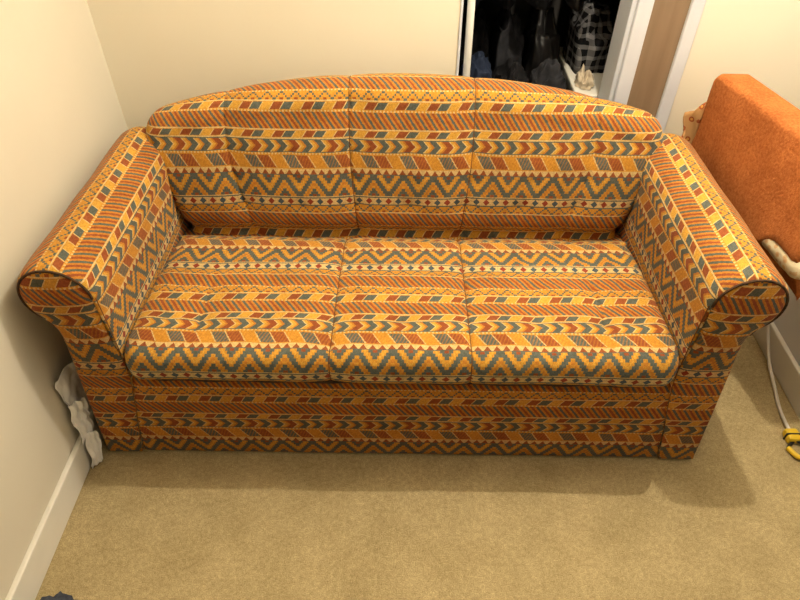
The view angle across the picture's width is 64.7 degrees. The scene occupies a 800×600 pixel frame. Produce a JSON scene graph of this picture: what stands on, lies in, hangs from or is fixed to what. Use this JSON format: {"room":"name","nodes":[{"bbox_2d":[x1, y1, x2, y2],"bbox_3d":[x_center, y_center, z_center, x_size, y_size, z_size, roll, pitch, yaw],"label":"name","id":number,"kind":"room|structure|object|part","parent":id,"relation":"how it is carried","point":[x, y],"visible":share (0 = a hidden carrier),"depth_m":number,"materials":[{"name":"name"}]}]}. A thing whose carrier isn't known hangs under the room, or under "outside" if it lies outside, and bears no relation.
{"room":"living room","nodes":[
{"label":"living room","id":0,"kind":"room"},
{"bbox_2d":[0,0,127,599],"bbox_3d":[-0.978,0.290,0.322,0.100,2.400,3.967,1,44,0],"label":"wall","id":1,"kind":"structure","parent":0,"point":[61,113],"depth_m":1.58,"materials":[{"name":"beige paint"}]},
{"bbox_2d":[5,411,102,599],"bbox_3d":[-0.927,1.161,1.072,0.016,0.105,3.851,1,44,0],"label":"baseboard","id":2,"kind":"structure","parent":1,"relation":"attached to","point":[27,582],"depth_m":1.65,"materials":[{"name":"white paint"}]},
{"bbox_2d":[35,334,799,599],"bbox_3d":[0.167,0.886,1.482,2.392,0.050,4.850,1,44,0],"label":"floor","id":3,"kind":"structure","parent":0,"point":[722,522],"depth_m":1.73,"materials":[{"name":"beige carpet"}]},
{"bbox_2d":[40,591,73,599],"bbox_3d":[-0.849,0.774,1.517,0.118,0.049,0.154,1,44,0],"label":"sock","id":4,"kind":"object","parent":3,"relation":"on","point":[59,596],"visible":1,"depth_m":1.56,"materials":[{"name":"grey fabric"}]},
{"bbox_2d":[55,362,93,444],"bbox_3d":[-0.888,0.265,1.767,0.041,0.225,0.183,1,44,0],"label":"plastic bag","id":5,"kind":"object","parent":3,"relation":"on","point":[69,386],"visible":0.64,"depth_m":1.74,"materials":[{"name":"white plastic"}]},
{"bbox_2d":[85,431,102,468],"bbox_3d":[-0.885,0.429,1.821,0.020,0.124,0.062,18,46,18],"label":"paper sheet","id":6,"kind":"object","parent":3,"relation":"on","point":[93,443],"visible":1,"depth_m":1.82,"materials":[{"name":"white paper"}]},
{"bbox_2d":[16,73,788,458],"bbox_3d":[0.007,-0.118,1.871,1.765,0.865,0.864,1,44,0],"label":"sofa","id":7,"kind":"object","parent":3,"relation":"on","point":[418,263],"visible":1,"depth_m":1.76,"materials":[{"name":"fabric"}]},
{"bbox_3d":[-0.783,0.199,1.626,0.169,0.707,0.016,1,44,0],"label":"arm","id":8,"kind":"part","parent":7,"relation":"part of","materials":[{"name":"fabric"}]},
{"bbox_3d":[-0.783,-0.056,1.888,0.186,0.713,0.715,1,44,0],"label":"arm","id":9,"kind":"part","parent":7,"relation":"part of","materials":[{"name":"fabric"}]},
{"bbox_3d":[0.001,0.318,1.774,1.524,0.343,0.053,1,44,0],"label":"panel","id":10,"kind":"part","parent":7,"relation":"part of","materials":[{"name":"fabric"}]},
{"bbox_2d":[125,228,678,386],"bbox_3d":[0.006,-0.031,1.796,1.398,0.104,0.634,1,44,0],"label":"seat cushion","id":11,"kind":"object","parent":7,"relation":"on","point":[555,307],"depth_m":1.68,"materials":[{"name":"fabric"}]},
{"bbox_2d":[146,73,662,241],"bbox_3d":[0.011,-0.350,2.041,1.520,0.765,0.298,1,44,0],"label":"cushion","id":12,"kind":"object","parent":7,"relation":"on","point":[388,156],"depth_m":1.84,"materials":[{"name":"fabric"}]},
{"bbox_3d":[0.795,-0.036,1.879,0.186,0.715,0.715,1,44,0],"label":"arm","id":13,"kind":"part","parent":7,"relation":"part of","materials":[{"name":"fabric"}]},
{"bbox_3d":[0.787,0.219,1.618,0.169,0.707,0.016,1,44,0],"label":"arm","id":14,"kind":"part","parent":7,"relation":"part of","materials":[{"name":"fabric"}]},
{"bbox_2d":[463,0,475,76],"bbox_3d":[0.213,-0.725,2.044,0.034,1.494,0.024,1,44,0],"label":"door frame","id":15,"kind":"structure","parent":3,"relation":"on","point":[471,3],"depth_m":1.95,"materials":[{"name":"white paint"}]},
{"bbox_2d":[558,47,602,97],"bbox_3d":[0.759,-0.591,2.514,0.325,0.670,0.422,1,44,0],"label":"storage chest","id":16,"kind":"object","parent":3,"relation":"on","point":[570,77],"visible":0.02,"depth_m":2.23,"materials":[{"name":"white paint"}]},
{"bbox_2d":[574,64,594,89],"bbox_3d":[0.639,-0.775,2.174,0.070,0.060,0.107,1,44,0],"label":"crumpled cloth","id":17,"kind":"object","parent":16,"relation":"on","point":[584,80],"visible":1,"depth_m":2.16,"materials":[{"name":"white fabric"}]},
{"bbox_2d":[562,0,612,73],"bbox_3d":[0.675,-0.973,2.256,0.132,0.236,0.240,1,44,0],"label":"garment","id":18,"kind":"object","parent":16,"relation":"on","point":[590,29],"visible":0.94,"depth_m":2.19,"materials":[{"name":"fabric"}]},
{"bbox_2d":[609,0,619,46],"bbox_3d":[0.820,-0.954,2.230,0.132,0.246,0.280,1,44,0],"label":"garment","id":19,"kind":"object","parent":16,"relation":"on","point":[616,7],"visible":0.06,"depth_m":2.25,"materials":[{"name":"brown fabric"}]},
{"bbox_2d":[681,74,799,299],"bbox_3d":[1.008,-0.169,1.940,0.146,0.858,0.645,-8,44,-8],"label":"mattress","id":20,"kind":"object","parent":3,"relation":"on","point":[747,135],"visible":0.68,"depth_m":1.72,"materials":[{"name":"fabric"}]},
{"bbox_2d":[766,324,789,428],"bbox_3d":[1.224,0.144,2.014,0.054,0.304,0.458,1,44,0],"label":"power cable","id":21,"kind":"object","parent":3,"relation":"on","point":[783,418],"visible":0.73,"depth_m":2.09,"materials":[{"name":"white plastic"}]},
{"bbox_2d":[782,428,799,459],"bbox_3d":[1.196,0.435,1.904,0.068,0.032,0.102,1,44,0],"label":"connector","id":22,"kind":"object","parent":3,"relation":"on","point":[791,436],"visible":1,"depth_m":1.91,"materials":[{"name":"yellow plastic"}]},
{"bbox_3d":[0.387,-0.577,2.576,0.384,0.560,0.474,1,44,0],"label":"laundry hamper","id":23,"kind":"object","parent":3,"relation":"on","visible":0},
{"bbox_2d":[458,7,488,75],"bbox_3d":[0.265,-0.940,2.329,0.120,0.300,0.230,1,44,0],"label":"garment","id":24,"kind":"object","parent":23,"relation":"on","point":[480,42],"visible":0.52,"depth_m":2.24,"materials":[{"name":"black fabric"}]},
{"bbox_2d":[459,51,491,77],"bbox_3d":[0.262,-0.760,2.210,0.120,0.204,0.176,1,44,0],"label":"garment","id":25,"kind":"object","parent":23,"relation":"on","point":[480,67],"visible":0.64,"depth_m":2.14,"materials":[{"name":"blue fabric"}]},
{"bbox_2d":[489,7,523,77],"bbox_3d":[0.390,-0.936,2.330,0.120,0.295,0.250,1,44,0],"label":"garment","id":26,"kind":"object","parent":23,"relation":"on","point":[506,38],"visible":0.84,"depth_m":2.24,"materials":[{"name":"grey fabric"}]},
{"bbox_2d":[494,58,528,82],"bbox_3d":[0.387,-0.746,2.208,0.120,0.188,0.160,1,44,0],"label":"garment","id":27,"kind":"object","parent":23,"relation":"on","point":[511,70],"visible":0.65,"depth_m":2.16,"materials":[{"name":"black fabric"}]},
{"bbox_2d":[521,7,559,78],"bbox_3d":[0.515,-0.941,2.324,0.120,0.312,0.250,1,44,0],"label":"garment","id":28,"kind":"object","parent":23,"relation":"on","point":[541,37],"visible":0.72,"depth_m":2.23,"materials":[{"name":"black fabric"}]},
{"bbox_2d":[528,58,565,89],"bbox_3d":[0.512,-0.748,2.204,0.120,0.197,0.160,1,44,0],"label":"garment","id":29,"kind":"object","parent":23,"relation":"on","point":[549,72],"visible":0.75,"depth_m":2.14,"materials":[{"name":"grey fabric"}]},
{"bbox_2d":[87,0,799,135],"bbox_3d":[0.192,-1.030,1.716,2.192,2.400,0.100,1,44,0],"label":"wall","id":30,"kind":"structure","parent":0,"point":[158,53],"depth_m":1.90,"materials":[{"name":"beige paint"}]},
{"bbox_2d":[456,0,463,75],"bbox_3d":[0.179,-0.894,1.849,0.008,2.020,0.114,1,44,0],"label":"trim","id":31,"kind":"structure","parent":30,"relation":"attached to","point":[462,1],"depth_m":1.88,"materials":[{"name":"paint"}]},
{"bbox_2d":[598,0,654,104],"bbox_3d":[0.694,-0.897,1.828,0.058,2.060,0.128,1,44,0],"label":"trim","id":32,"kind":"structure","parent":30,"relation":"attached to","point":[626,10],"depth_m":1.91,"materials":[{"name":"paint"}]},
{"bbox_2d":[627,0,690,116],"bbox_3d":[0.776,-0.849,1.802,0.105,2.015,0.010,1,44,0],"label":"door","id":33,"kind":"structure","parent":30,"relation":"in","point":[668,17],"depth_m":1.90,"materials":[{"name":"brown wood"}]},
{"bbox_2d":[655,0,705,132],"bbox_3d":[0.848,-0.856,1.786,0.038,2.060,0.022,1,44,0],"label":"trim","id":34,"kind":"structure","parent":30,"relation":"attached to","point":[696,8],"depth_m":1.90,"materials":[{"name":"paint"}]},
{"bbox_2d":[463,0,619,46],"bbox_3d":[0.529,-1.635,2.353,1.000,2.400,0.100,1,44,0],"label":"wall","id":35,"kind":"structure","parent":0,"point":[562,11],"depth_m":2.67,"materials":[{"name":"paint"}]},
{"bbox_2d":[773,283,799,366],"bbox_3d":[1.314,0.319,0.311,0.100,2.400,3.967,1,44,0],"label":"wall","id":36,"kind":"structure","parent":0,"point":[787,324],"depth_m":2.06,"materials":[{"name":"white paint"}]},
{"bbox_2d":[753,322,799,419],"bbox_3d":[1.249,1.189,1.061,0.016,0.105,3.851,1,44,0],"label":"baseboard","id":37,"kind":"structure","parent":36,"relation":"attached to","point":[785,367],"depth_m":2.07,"materials":[{"name":"white paint"}]},
{"bbox_3d":[0.527,-1.767,1.536,0.840,0.024,0.024,1,44,0],"label":"rail","id":38,"kind":"object","parent":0,"visible":0},
{"bbox_2d":[464,0,481,8],"bbox_3d":[0.240,-1.438,1.855,0.101,0.973,0.591,1,44,0],"label":"coat","id":39,"kind":"object","parent":38,"relation":"hanging from","point":[465,1],"visible":0.52,"depth_m":2.02,"materials":[{"name":"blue fabric"}]},
{"bbox_2d":[525,0,550,9],"bbox_3d":[0.461,-1.435,1.854,0.098,0.974,0.590,1,44,0],"label":"coat","id":40,"kind":"object","parent":38,"relation":"hanging from","point":[537,4],"visible":1,"depth_m":2.01,"materials":[{"name":"grey fabric"}]},
{"bbox_2d":[565,0,583,11],"bbox_3d":[0.570,-1.434,1.853,0.098,0.973,0.589,1,44,0],"label":"coat","id":41,"kind":"object","parent":38,"relation":"hanging from","point":[576,5],"visible":1,"depth_m":2.01,"materials":[{"name":"black fabric"}]}
]}

